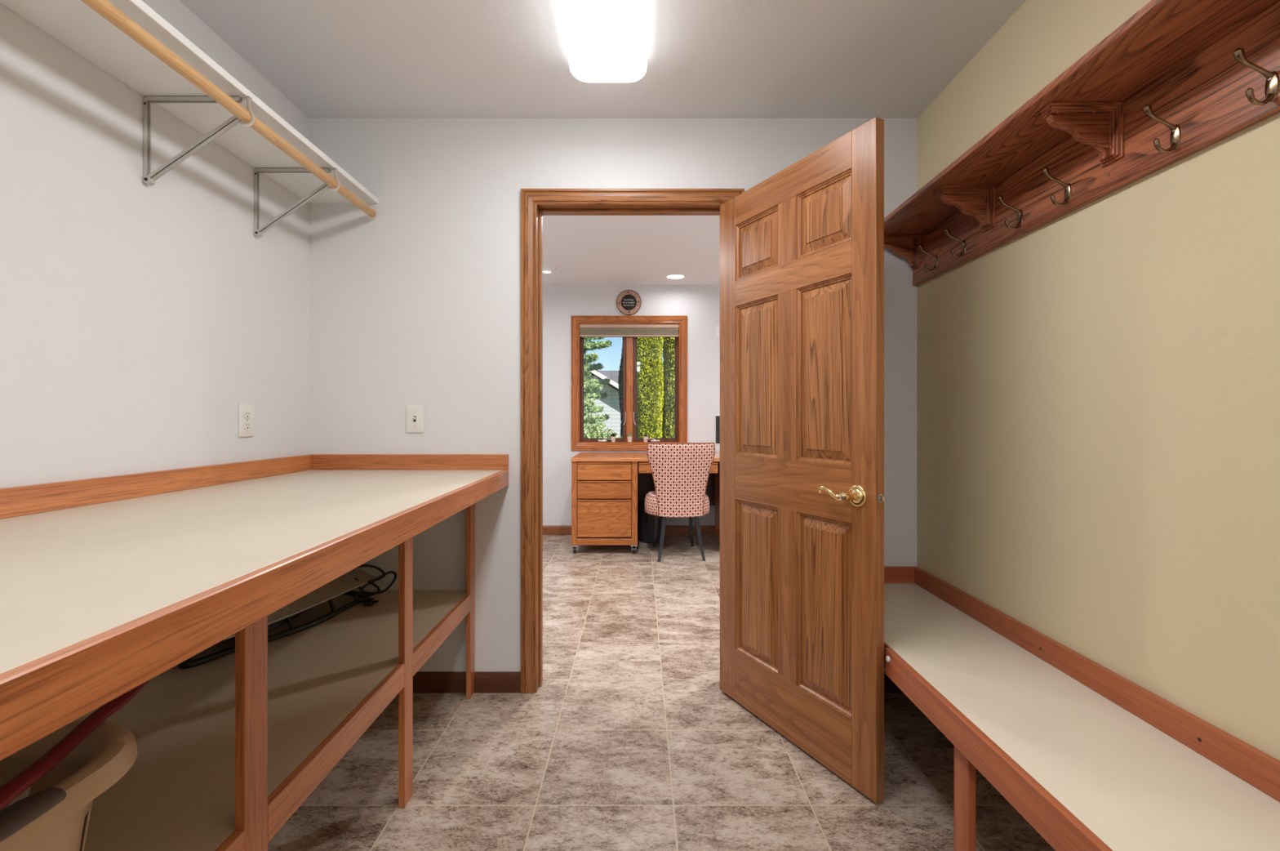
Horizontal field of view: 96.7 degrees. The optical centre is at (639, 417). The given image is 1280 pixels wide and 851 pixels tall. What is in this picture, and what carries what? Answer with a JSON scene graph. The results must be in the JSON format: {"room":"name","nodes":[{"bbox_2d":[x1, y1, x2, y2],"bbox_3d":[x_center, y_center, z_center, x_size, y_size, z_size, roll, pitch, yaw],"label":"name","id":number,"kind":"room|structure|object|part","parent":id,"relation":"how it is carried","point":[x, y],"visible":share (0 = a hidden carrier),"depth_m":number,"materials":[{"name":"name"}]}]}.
{"room":"mudroom","nodes":[
{"label":"mudroom","id":0,"kind":"room"},
{"bbox_2d":[0,0,309,488],"bbox_3d":[-1.440,-0.054,-0.669,0.120,2.397,6.101,0,0,0],"label":"wall","id":1,"kind":"structure","parent":0,"point":[137,317],"depth_m":1.55,"materials":[{"name":"white paint"}]},
{"bbox_2d":[0,454,311,519],"bbox_3d":[-1.371,0.184,0.681,0.019,0.064,3.362,0,0,0],"label":"backsplash","id":2,"kind":"structure","parent":1,"relation":"attached to","point":[15,501],"depth_m":1.52,"materials":[{"name":"brown wood"}]},
{"bbox_2d":[0,0,377,203],"bbox_3d":[-1.236,-0.907,0.741,0.288,0.022,3.281,0,0,0],"label":"closet shelf","id":3,"kind":"object","parent":1,"relation":"attached to","point":[74,24],"visible":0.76,"depth_m":1.50,"materials":[{"name":"white paint"}]},
{"bbox_2d":[142,95,254,185],"bbox_3d":[-1.228,-0.774,1.591,0.304,0.245,0.021,0,0,-1],"label":"shelf bracket","id":4,"kind":"object","parent":1,"relation":"attached to","point":[149,178],"visible":0.9,"depth_m":1.58,"materials":[{"name":"metal"}]},
{"bbox_3d":[-1.375,-0.783,1.590,0.010,0.224,0.015,0,0,0],"label":"wall arm","id":5,"kind":"part","parent":4,"relation":"part of","materials":[{"name":"paint"}]},
{"bbox_3d":[-1.232,-0.889,1.590,0.295,0.013,0.015,0,0,0],"label":"shelf arm","id":6,"kind":"part","parent":4,"relation":"part of","materials":[{"name":"paint"}]},
{"bbox_2d":[80,0,376,217],"bbox_3d":[-1.103,-0.845,0.753,0.033,0.033,3.207,0,0,0],"label":"closet rod","id":7,"kind":"object","parent":4,"relation":"attached to","point":[104,8],"visible":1,"depth_m":1.44,"materials":[{"name":"brown wood"}]},
{"bbox_2d":[239,97,254,126],"bbox_3d":[-1.103,-0.857,1.594,0.052,0.078,0.019,0,0,0],"label":"hook","id":8,"kind":"object","parent":4,"relation":"on","point":[248,99],"depth_m":1.59,"materials":[{"name":"white metal"}]},
{"bbox_2d":[238,403,253,436],"bbox_3d":[-1.376,0.008,1.995,0.009,0.116,0.075,0,0,0],"label":"power outlet","id":9,"kind":"object","parent":1,"relation":"attached to","point":[246,411],"visible":1,"depth_m":1.99,"materials":[{"name":"white plastic"}]},
{"bbox_2d":[244,410,250,417],"bbox_3d":[-1.373,-0.011,1.995,0.002,0.027,0.034,0,0,0],"label":"receptacle","id":10,"kind":"object","parent":9,"relation":"attached to","point":[246,413],"depth_m":1.99,"materials":[{"name":"white plastic"}]},
{"bbox_2d":[244,422,250,429],"bbox_3d":[-1.373,0.028,1.995,0.002,0.027,0.034,0,0,0],"label":"receptacle","id":11,"kind":"object","parent":9,"relation":"attached to","point":[246,424],"depth_m":1.99,"materials":[{"name":"white plastic"}]},
{"bbox_2d":[253,167,340,237],"bbox_3d":[-1.228,-0.774,2.047,0.304,0.245,0.021,0,0,-1],"label":"shelf bracket","id":12,"kind":"object","parent":1,"relation":"attached to","point":[258,231],"visible":0.89,"depth_m":2.04,"materials":[{"name":"metal"}]},
{"bbox_3d":[-1.375,-0.783,2.046,0.010,0.224,0.015,0,0,0],"label":"wall arm","id":13,"kind":"part","parent":12,"relation":"part of","materials":[{"name":"paint"}]},
{"bbox_3d":[-1.232,-0.889,2.046,0.295,0.013,0.015,0,0,0],"label":"shelf arm","id":14,"kind":"part","parent":12,"relation":"part of","materials":[{"name":"paint"}]},
{"bbox_2d":[328,168,340,191],"bbox_3d":[-1.103,-0.857,2.050,0.052,0.078,0.019,0,0,0],"label":"hook","id":15,"kind":"object","parent":12,"relation":"on","point":[335,175],"depth_m":2.05,"materials":[{"name":"white metal"}]},
{"bbox_2d":[179,0,1026,118],"bbox_3d":[-0.109,-1.323,-0.639,2.782,0.140,6.161,0,0,0],"label":"ceiling","id":16,"kind":"structure","parent":0,"point":[331,59],"depth_m":1.96,"materials":[{"name":"paint"}]},
{"bbox_2d":[556,0,648,82],"bbox_3d":[-0.106,-1.210,1.400,0.266,0.087,1.236,0,0,0],"label":"ceiling light","id":17,"kind":"object","parent":16,"relation":"attached to","point":[606,41],"visible":1,"depth_m":1.75,"materials":[{"name":"white plastic"}]},
{"bbox_2d":[646,8,648,66],"bbox_3d":[-0.106,-1.224,1.400,0.266,0.058,1.236,0,0,0],"label":"diffuser","id":18,"kind":"object","parent":17,"relation":"attached to","point":[646,8],"depth_m":1.76,"materials":[{"name":"white plastic"}]},
{"bbox_2d":[309,118,916,671],"bbox_3d":[0.400,-0.080,2.441,6.400,2.447,0.119,0,0,0],"label":"wall","id":19,"kind":"structure","parent":0,"point":[417,301],"depth_m":2.38,"materials":[{"name":"white paint"}]},
{"bbox_2d":[307,453,508,469],"bbox_3d":[-0.963,0.184,2.372,0.835,0.064,0.019,0,0,0],"label":"backsplash","id":20,"kind":"structure","parent":19,"relation":"attached to","point":[318,461],"depth_m":2.36,"materials":[{"name":"brown wood"}]},
{"bbox_2d":[405,404,423,432],"bbox_3d":[-0.936,0.004,2.372,0.075,0.116,0.018,0,0,0],"label":"light switch","id":21,"kind":"object","parent":19,"relation":"attached to","point":[414,413],"visible":1,"depth_m":2.38,"materials":[{"name":"white plastic"}]},
{"bbox_2d":[413,671,520,693],"bbox_3d":[-0.936,1.103,2.374,0.888,0.083,0.013,0,0,0],"label":"baseboard","id":22,"kind":"structure","parent":19,"relation":"attached to","point":[424,682],"depth_m":2.37,"materials":[{"name":"brown wood"}]},
{"bbox_2d":[537,205,719,689],"bbox_3d":[-0.028,0.118,2.441,0.839,2.052,0.121,0,0,0],"label":"trim","id":23,"kind":"structure","parent":19,"relation":"attached to","point":[542,211],"depth_m":2.42,"materials":[{"name":"brown wood"}]},
{"bbox_3d":[-0.424,0.229,2.399,0.007,0.060,0.032,0,0,0],"label":"strike plate","id":24,"kind":"part","parent":23,"relation":"part of","materials":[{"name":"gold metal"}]},
{"bbox_2d":[520,188,744,693],"bbox_3d":[-0.028,0.096,2.372,0.930,2.096,0.018,0,0,0],"label":"trim","id":25,"kind":"structure","parent":19,"relation":"attached to","point":[531,198],"depth_m":2.37,"materials":[{"name":"brown wood"}]},
{"bbox_2d":[720,116,884,803],"bbox_3d":[0.531,0.124,2.032,0.166,2.020,0.813,0,0,-27],"label":"door","id":26,"kind":"structure","parent":19,"relation":"in","point":[802,497],"depth_m":1.93,"materials":[{"name":"brown wood"}]},
{"bbox_3d":[0.459,-0.660,2.178,0.035,0.221,0.254,0,0,-27],"label":"moulding","id":27,"kind":"part","parent":26,"relation":"part of","materials":[{"name":"brown wood"}]},
{"bbox_3d":[0.459,-0.150,2.178,0.035,0.595,0.254,0,0,-27],"label":"moulding","id":28,"kind":"part","parent":26,"relation":"part of","materials":[{"name":"brown wood"}]},
{"bbox_3d":[0.459,0.626,2.178,0.035,0.603,0.254,0,0,-27],"label":"moulding","id":29,"kind":"part","parent":26,"relation":"part of","materials":[{"name":"brown wood"}]},
{"bbox_3d":[0.459,-0.660,2.178,0.029,0.195,0.228,0,0,-27],"label":"panel","id":30,"kind":"part","parent":26,"relation":"part of","materials":[{"name":"brown wood"}]},
{"bbox_3d":[0.459,-0.150,2.178,0.029,0.569,0.228,0,0,-27],"label":"panel","id":31,"kind":"part","parent":26,"relation":"part of","materials":[{"name":"brown wood"}]},
{"bbox_3d":[0.459,0.626,2.178,0.029,0.577,0.228,0,0,-27],"label":"panel","id":32,"kind":"part","parent":26,"relation":"part of","materials":[{"name":"brown wood"}]},
{"bbox_3d":[0.536,-0.829,2.027,0.035,0.115,0.592,0,0,-27],"label":"rail","id":33,"kind":"part","parent":26,"relation":"part of","materials":[{"name":"brown wood"}]},
{"bbox_3d":[0.536,-0.499,2.027,0.035,0.102,0.592,0,0,-27],"label":"rail","id":34,"kind":"part","parent":26,"relation":"part of","materials":[{"name":"brown wood"}]},
{"bbox_3d":[0.536,0.236,2.027,0.035,0.178,0.592,0,0,-27],"label":"rail","id":35,"kind":"part","parent":26,"relation":"part of","materials":[{"name":"brown wood"}]},
{"bbox_3d":[0.536,1.031,2.027,0.035,0.206,0.592,0,0,-27],"label":"rail","id":36,"kind":"part","parent":26,"relation":"part of","materials":[{"name":"brown wood"}]},
{"bbox_3d":[0.615,-0.660,1.872,0.035,0.221,0.243,0,0,-27],"label":"moulding","id":37,"kind":"part","parent":26,"relation":"part of","materials":[{"name":"brown wood"}]},
{"bbox_3d":[0.615,-0.150,1.872,0.035,0.595,0.243,0,0,-27],"label":"moulding","id":38,"kind":"part","parent":26,"relation":"part of","materials":[{"name":"brown wood"}]},
{"bbox_3d":[0.615,0.626,1.872,0.035,0.603,0.243,0,0,-27],"label":"moulding","id":39,"kind":"part","parent":26,"relation":"part of","materials":[{"name":"brown wood"}]},
{"bbox_3d":[0.615,-0.660,1.872,0.029,0.195,0.217,0,0,-27],"label":"panel","id":40,"kind":"part","parent":26,"relation":"part of","materials":[{"name":"brown wood"}]},
{"bbox_3d":[0.615,-0.150,1.872,0.029,0.569,0.217,0,0,-27],"label":"panel","id":41,"kind":"part","parent":26,"relation":"part of","materials":[{"name":"brown wood"}]},
{"bbox_3d":[0.615,0.626,1.872,0.029,0.577,0.217,0,0,-27],"label":"panel","id":42,"kind":"part","parent":26,"relation":"part of","materials":[{"name":"brown wood"}]},
{"bbox_3d":[0.595,0.234,1.762,0.023,0.042,0.113,0,0,-27],"label":"lever","id":43,"kind":"part","parent":26,"relation":"part of","materials":[{"name":"gold metal"}]},
{"bbox_3d":[0.658,0.237,1.731,0.017,0.067,0.067,0,0,-27],"label":"handle","id":44,"kind":"part","parent":26,"relation":"part of","materials":[{"name":"gold metal"}]},
{"bbox_2d":[884,671,903,693],"bbox_3d":[0.800,1.103,2.374,0.724,0.083,0.013,0,0,0],"label":"baseboard","id":45,"kind":"structure","parent":19,"relation":"attached to","point":[890,686],"depth_m":2.37,"materials":[{"name":"brown wood"}]},
{"bbox_2d":[542,284,719,524],"bbox_3d":[0.400,-0.080,5.655,6.400,2.447,0.150,0,0,0],"label":"wall","id":46,"kind":"structure","parent":0,"point":[700,304],"depth_m":5.58,"materials":[{"name":"paint"}]},
{"bbox_2d":[616,289,641,315],"bbox_3d":[-0.101,-1.128,5.569,0.245,0.245,0.022,0,0,0],"label":"round sign","id":47,"kind":"object","parent":46,"relation":"attached to","point":[628,302],"visible":1,"depth_m":5.56,"materials":[{"name":"brown wood"}]},
{"bbox_2d":[571,315,687,450],"bbox_3d":[-0.098,-0.340,5.646,1.136,1.317,0.168,0,0,0],"label":"window","id":48,"kind":"structure","parent":46,"relation":"in","point":[579,442],"depth_m":5.58,"materials":[{"name":"brown wood"}]},
{"bbox_3d":[-0.632,-0.340,5.571,0.068,1.317,0.018,0,0,0],"label":"casing","id":49,"kind":"part","parent":48,"relation":"part of","materials":[{"name":"brown wood"}]},
{"bbox_3d":[-0.357,-0.341,5.665,0.458,1.155,0.040,0,0,0],"label":"sash","id":50,"kind":"part","parent":48,"relation":"part of","materials":[{"name":"brown wood"}]},
{"bbox_3d":[-0.332,0.217,5.605,0.147,0.040,0.050,0,0,0],"label":"crank handle","id":51,"kind":"part","parent":48,"relation":"part of","materials":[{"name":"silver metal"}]},
{"bbox_3d":[-0.098,0.285,5.571,1.136,0.068,0.018,0,0,0],"label":"casing","id":52,"kind":"part","parent":48,"relation":"part of","materials":[{"name":"brown wood"}]},
{"bbox_2d":[609,431,617,441],"bbox_3d":[-0.249,0.186,5.603,0.066,0.102,0.063,0,0,22],"label":"potted plant","id":53,"kind":"object","parent":48,"relation":"on","point":[613,436],"visible":1,"depth_m":5.59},
{"bbox_3d":[-0.255,0.210,5.606,0.053,0.054,0.053,0,0,0],"label":"pot","id":54,"kind":"part","parent":53,"relation":"part of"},
{"bbox_2d":[579,324,678,337],"bbox_3d":[-0.098,-0.857,5.605,0.972,0.122,0.046,0,0,0],"label":"window shade","id":55,"kind":"object","parent":48,"relation":"attached to","point":[585,330],"visible":1,"depth_m":5.59,"materials":[{"name":"fabric"}]},
{"bbox_3d":[-0.098,-0.901,5.606,0.972,0.032,0.044,0,0,0],"label":"head rail","id":56,"kind":"part","parent":55,"relation":"part of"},
{"bbox_3d":[-0.098,-0.806,5.604,0.972,0.021,0.044,0,0,0],"label":"rail","id":57,"kind":"part","parent":55,"relation":"part of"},
{"bbox_3d":[-0.098,-0.964,5.571,1.136,0.068,0.018,0,0,0],"label":"casing","id":58,"kind":"part","parent":48,"relation":"part of","materials":[{"name":"brown wood"}]},
{"bbox_3d":[-0.098,0.244,5.655,0.976,0.014,0.150,0,0,0],"label":"sill","id":59,"kind":"part","parent":48,"relation":"part of","materials":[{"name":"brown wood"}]},
{"bbox_2d":[626,433,632,441],"bbox_3d":[-0.093,0.194,5.606,0.053,0.086,0.053,0,0,0],"label":"potted plant","id":60,"kind":"object","parent":48,"relation":"on","point":[629,436],"visible":1,"depth_m":5.59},
{"bbox_2d":[643,434,648,441],"bbox_3d":[0.064,0.198,5.606,0.053,0.079,0.053,0,0,0],"label":"potted plant","id":61,"kind":"object","parent":48,"relation":"on","point":[645,437],"visible":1,"depth_m":5.59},
{"bbox_3d":[0.132,0.217,5.605,0.147,0.040,0.050,0,0,0],"label":"crank handle","id":62,"kind":"part","parent":48,"relation":"part of","materials":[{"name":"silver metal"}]},
{"bbox_3d":[0.165,-0.341,5.665,0.450,1.155,0.040,0,0,0],"label":"sash","id":63,"kind":"part","parent":48,"relation":"part of","materials":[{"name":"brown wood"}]},
{"bbox_3d":[0.436,-0.340,5.571,0.068,1.317,0.018,0,0,0],"label":"casing","id":64,"kind":"part","parent":48,"relation":"part of","materials":[{"name":"brown wood"}]},
{"bbox_2d":[542,524,715,534],"bbox_3d":[0.400,1.099,5.574,6.000,0.090,0.013,0,0,0],"label":"baseboard","id":65,"kind":"structure","parent":46,"relation":"attached to","point":[547,529],"depth_m":5.57,"materials":[{"name":"brown wood"}]},
{"bbox_2d":[715,325,719,337],"bbox_3d":[0.792,-0.846,5.571,0.075,0.116,0.018,0,0,0],"label":"light switch","id":66,"kind":"object","parent":46,"relation":"attached to","point":[717,327],"visible":0.42,"depth_m":5.58,"materials":[{"name":"white plastic"}]},
{"bbox_2d":[542,215,719,284],"bbox_3d":[0.400,-1.353,4.086,6.400,0.100,3.289,0,0,0],"label":"ceiling","id":67,"kind":"structure","parent":0,"point":[585,250],"depth_m":4.43,"materials":[{"name":"paint"}]},
{"bbox_2d":[542,264,558,272],"bbox_3d":[-0.800,-1.282,4.930,0.198,0.043,0.198,0,0,0],"label":"recessed light","id":68,"kind":"object","parent":67,"relation":"in","point":[546,268],"visible":0.61,"depth_m":4.88,"materials":[{"name":"white paint"}]},
{"bbox_2d":[664,273,686,279],"bbox_3d":[0.335,-1.300,5.250,0.198,0.005,0.198,0,0,0],"label":"recessed light","id":69,"kind":"object","parent":67,"relation":"in","point":[674,276],"visible":1,"depth_m":5.24,"materials":[{"name":"white paint"}]},
{"bbox_2d":[267,534,1055,850],"bbox_3d":[0.400,1.204,0.990,6.400,0.120,9.480,0,0,0],"label":"floor","id":70,"kind":"structure","parent":0,"point":[629,739],"depth_m":1.88,"materials":[{"name":"tile"}]},
{"bbox_2d":[11,502,475,850],"bbox_3d":[-1.034,0.699,0.691,0.693,0.891,3.381,0,0,0],"label":"shelving unit","id":71,"kind":"object","parent":70,"relation":"on","point":[230,746],"depth_m":1.34,"materials":[{"name":"brown wood"}]},
{"bbox_2d":[0,719,137,850],"bbox_3d":[-0.951,0.585,0.590,0.487,0.263,0.604,0,0,0],"label":"laundry basket","id":72,"kind":"object","parent":71,"relation":"on","point":[55,815],"visible":0.81,"depth_m":0.76,"materials":[{"name":"beige plastic"}]},
{"bbox_2d":[0,680,149,809],"bbox_3d":[-0.975,0.493,1.194,0.048,0.150,1.308,0,0,-25],"label":"strap","id":73,"kind":"object","parent":72,"relation":"on","point":[10,790],"visible":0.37,"depth_m":0.76,"materials":[{"name":"red fabric"}]},
{"bbox_3d":[-0.697,0.753,0.686,0.019,0.068,0.614,0,0,0],"label":"rail","id":74,"kind":"part","parent":71,"relation":"part of","materials":[{"name":"brown wood"}]},
{"bbox_3d":[-0.697,0.699,1.024,0.019,0.891,0.061,0,0,0],"label":"post","id":75,"kind":"part","parent":71,"relation":"part of","materials":[{"name":"brown wood"}]},
{"bbox_2d":[0,453,508,760],"bbox_3d":[-0.941,0.216,0.691,0.877,0.129,3.381,0,0,0],"label":"countertop","id":76,"kind":"structure","parent":71,"relation":"on","point":[108,584],"depth_m":0.95,"materials":[{"name":"beige laminate"}]},
{"bbox_2d":[177,564,396,668],"bbox_3d":[-1.173,0.637,1.952,0.387,0.165,0.760,0,0,0],"label":"folding chair","id":77,"kind":"object","parent":71,"relation":"on","point":[344,584],"visible":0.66,"depth_m":2.00,"materials":[{"name":"black metal"}]},
{"bbox_3d":[-1.216,0.709,1.978,0.301,0.019,0.708,0,0,0],"label":"tube frame","id":78,"kind":"part","parent":77,"relation":"part of","materials":[{"name":"metal"}]},
{"bbox_3d":[-1.064,0.643,2.210,0.020,0.154,0.252,0,0,39],"label":"power cord","id":79,"kind":"part","parent":77,"relation":"part of","materials":[{"name":"black plastic"}]},
{"bbox_3d":[-0.697,0.753,1.361,0.019,0.068,0.614,0,0,0],"label":"rail","id":80,"kind":"part","parent":71,"relation":"part of","materials":[{"name":"brown wood"}]},
{"bbox_3d":[-0.697,0.699,1.698,0.019,0.891,0.061,0,0,0],"label":"post","id":81,"kind":"part","parent":71,"relation":"part of","materials":[{"name":"brown wood"}]},
{"bbox_3d":[-0.697,0.753,2.024,0.019,0.068,0.590,0,0,0],"label":"rail","id":82,"kind":"part","parent":71,"relation":"part of","materials":[{"name":"brown wood"}]},
{"bbox_3d":[-0.697,0.699,2.349,0.019,0.891,0.061,0,0,0],"label":"post","id":83,"kind":"part","parent":71,"relation":"part of","materials":[{"name":"brown wood"}]},
{"bbox_2d":[570,452,719,553],"bbox_3d":[0.438,0.740,5.162,2.025,0.809,0.795,0,0,0],"label":"desk","id":84,"kind":"object","parent":70,"relation":"on","point":[606,487],"visible":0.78,"depth_m":4.78,"materials":[{"name":"brown wood"}]},
{"bbox_3d":[-0.292,0.851,4.786,0.452,0.302,0.020,0,0,0],"label":"drawer","id":85,"kind":"part","parent":84,"relation":"part of","materials":[{"name":"brown wood"}]},
{"bbox_3d":[-0.292,0.693,4.782,0.452,0.014,0.028,0,0,0],"label":"finger pull","id":86,"kind":"part","parent":84,"relation":"part of","materials":[{"name":"brown wood"}]},
{"bbox_3d":[-0.292,0.611,4.786,0.452,0.134,0.020,0,0,0],"label":"drawer","id":87,"kind":"part","parent":84,"relation":"part of","materials":[{"name":"brown wood"}]},
{"bbox_3d":[-0.292,0.537,4.782,0.452,0.014,0.028,0,0,0],"label":"finger pull","id":88,"kind":"part","parent":84,"relation":"part of","materials":[{"name":"brown wood"}]},
{"bbox_3d":[-0.292,0.455,4.786,0.452,0.134,0.020,0,0,0],"label":"drawer","id":89,"kind":"part","parent":84,"relation":"part of","materials":[{"name":"brown wood"}]},
{"bbox_3d":[-0.292,0.381,4.782,0.452,0.014,0.028,0,0,0],"label":"finger pull","id":90,"kind":"part","parent":84,"relation":"part of","materials":[{"name":"brown wood"}]},
{"bbox_3d":[-0.292,1.042,4.790,0.460,0.055,0.020,0,0,0],"label":"rail","id":91,"kind":"part","parent":84,"relation":"part of","materials":[{"name":"brown wood"}]},
{"bbox_3d":[0.693,0.606,5.490,1.414,0.476,0.020,0,0,0],"label":"modesty panel","id":92,"kind":"part","parent":84,"relation":"part of","materials":[{"name":"brown wood"}]},
{"bbox_3d":[0.328,0.427,4.786,0.664,0.074,0.020,0,0,0],"label":"drawer","id":93,"kind":"part","parent":84,"relation":"part of","materials":[{"name":"brown wood"}]},
{"bbox_3d":[0.328,0.383,4.782,0.664,0.014,0.028,0,0,0],"label":"finger pull","id":94,"kind":"part","parent":84,"relation":"part of","materials":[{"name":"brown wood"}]},
{"bbox_2d":[714,413,719,444],"bbox_3d":[0.951,0.152,5.125,0.558,0.366,0.150,0,0,0],"label":"monitor","id":95,"kind":"object","parent":84,"relation":"on","point":[717,416],"visible":0.13,"depth_m":5.10,"materials":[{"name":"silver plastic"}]},
{"bbox_2d":[637,499,661,542],"bbox_3d":[0.105,0.961,5.300,0.290,0.363,0.290,0,0,0],"label":"trash can","id":96,"kind":"object","parent":70,"relation":"on","point":[645,521],"visible":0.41,"depth_m":5.20,"materials":[{"name":"black plastic"}]},
{"bbox_2d":[644,442,715,561],"bbox_3d":[0.322,0.669,4.793,0.557,0.949,0.637,0,0,-4],"label":"upholstered chair","id":97,"kind":"object","parent":70,"relation":"on","point":[680,471],"visible":1,"depth_m":4.53,"materials":[{"name":"fabric"}]},
{"bbox_3d":[0.149,0.968,5.029,0.050,0.352,0.060,0,0,-4],"label":"leg","id":98,"kind":"part","parent":97,"relation":"part of","materials":[{"name":"black paint"}]},
{"bbox_3d":[0.187,0.968,4.580,0.052,0.352,0.138,0,0,20],"label":"leg","id":99,"kind":"part","parent":97,"relation":"part of","materials":[{"name":"black paint"}]},
{"bbox_3d":[0.318,0.711,4.839,0.544,0.177,0.540,0,0,-4],"label":"seat","id":100,"kind":"part","parent":97,"relation":"part of","materials":[{"name":"fabric"}]},
{"bbox_3d":[0.339,0.494,4.543,0.548,0.590,0.135,0,0,-4],"label":"backrest","id":101,"kind":"part","parent":97,"relation":"part of","materials":[{"name":"fabric"}]},
{"bbox_3d":[0.340,0.498,4.538,0.557,0.606,0.122,0,0,-4],"label":"nailhead trim","id":102,"kind":"part","parent":97,"relation":"part of","materials":[{"name":"fabric"}]},
{"bbox_3d":[0.460,0.968,5.050,0.050,0.352,0.060,0,0,-4],"label":"leg","id":103,"kind":"part","parent":97,"relation":"part of","materials":[{"name":"black paint"}]},
{"bbox_3d":[0.484,0.968,4.601,0.052,0.352,0.138,0,0,-28],"label":"leg","id":104,"kind":"part","parent":97,"relation":"part of","materials":[{"name":"black paint"}]},
{"bbox_2d":[884,566,1279,850],"bbox_3d":[0.944,0.882,0.690,0.434,0.524,3.380,0,0,0],"label":"bench","id":105,"kind":"object","parent":70,"relation":"on","point":[1092,758],"visible":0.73,"depth_m":1.23,"materials":[{"name":"laminate"}]},
{"bbox_3d":[0.947,0.653,2.371,0.428,0.066,0.019,0,0,0],"label":"trim","id":106,"kind":"part","parent":105,"relation":"part of","materials":[{"name":"brown wood"}]},
{"bbox_3d":[0.762,0.925,1.332,0.018,0.438,0.060,0,0,0],"label":"post","id":107,"kind":"part","parent":105,"relation":"part of","materials":[{"name":"brown wood"}]},
{"bbox_2d":[916,0,1279,759],"bbox_3d":[1.222,-0.054,-0.669,0.120,2.397,6.101,0,0,0],"label":"wall","id":108,"kind":"structure","parent":0,"point":[1098,386],"depth_m":1.39,"materials":[{"name":"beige paint"}]},
{"bbox_2d":[884,0,1279,285],"bbox_3d":[1.050,-0.659,1.216,0.225,0.212,2.331,0,0,0],"label":"coat rack","id":109,"kind":"object","parent":108,"relation":"attached to","point":[1176,79],"visible":0.96,"depth_m":1.33,"materials":[{"name":"red wood"}]},
{"label":"outside","id":110,"kind":"structure","parent":0,"visible":0},
{"bbox_3d":[0.000,1.669,48.040,120.000,0.150,83.920,0,0,0],"label":"lawn","id":111,"kind":"structure","parent":110,"visible":0},
{"bbox_2d":[583,424,619,437],"bbox_3d":[-0.715,0.852,9.601,1.204,1.497,1.200,0,0,0],"label":"shrub","id":112,"kind":"object","parent":111,"relation":"on","point":[596,432],"visible":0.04,"depth_m":9.49,"materials":[{"name":"green plant"}]},
{"bbox_2d":[583,337,622,437],"bbox_3d":[-1.992,-2.156,12.357,3.952,7.500,4.064,0,0,-15],"label":"spruce","id":113,"kind":"object","parent":111,"relation":"on","point":[591,386],"visible":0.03,"depth_m":12.28,"materials":[{"name":"green plant"}]},
{"bbox_2d":[583,368,622,437],"bbox_3d":[-4.000,-0.451,28.715,10.800,4.090,9.570,0,0,0],"label":"house","id":114,"kind":"structure","parent":111,"relation":"on","point":[611,404],"depth_m":24.60,"materials":[{"name":"white"}]},
{"bbox_2d":[617,338,622,437],"bbox_3d":[-0.210,-1.371,14.956,0.755,5.949,0.726,0,0,40],"label":"arborvitae","id":115,"kind":"object","parent":111,"relation":"on","point":[620,374],"visible":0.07,"depth_m":14.83,"materials":[{"name":"green plant"}]},
{"bbox_2d":[636,350,639,437],"bbox_3d":[0.038,-1.223,14.283,0.592,5.641,0.544,0,0,0],"label":"arborvitae","id":116,"kind":"object","parent":111,"relation":"on","point":[637,350],"visible":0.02,"depth_m":14.13,"materials":[{"name":"green plant"}]},
{"bbox_2d":[636,337,664,437],"bbox_3d":[0.215,-1.120,11.612,0.610,5.451,0.632,0,0,39],"label":"arborvitae","id":117,"kind":"object","parent":111,"relation":"on","point":[650,380],"visible":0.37,"depth_m":11.43,"materials":[{"name":"green plant"}]},
{"bbox_2d":[661,337,675,437],"bbox_3d":[0.832,-1.120,12.213,0.769,5.441,0.800,0,0,0],"label":"arborvitae","id":118,"kind":"object","parent":111,"relation":"on","point":[668,349],"visible":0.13,"depth_m":12.02,"materials":[{"name":"green plant"}]}
]}

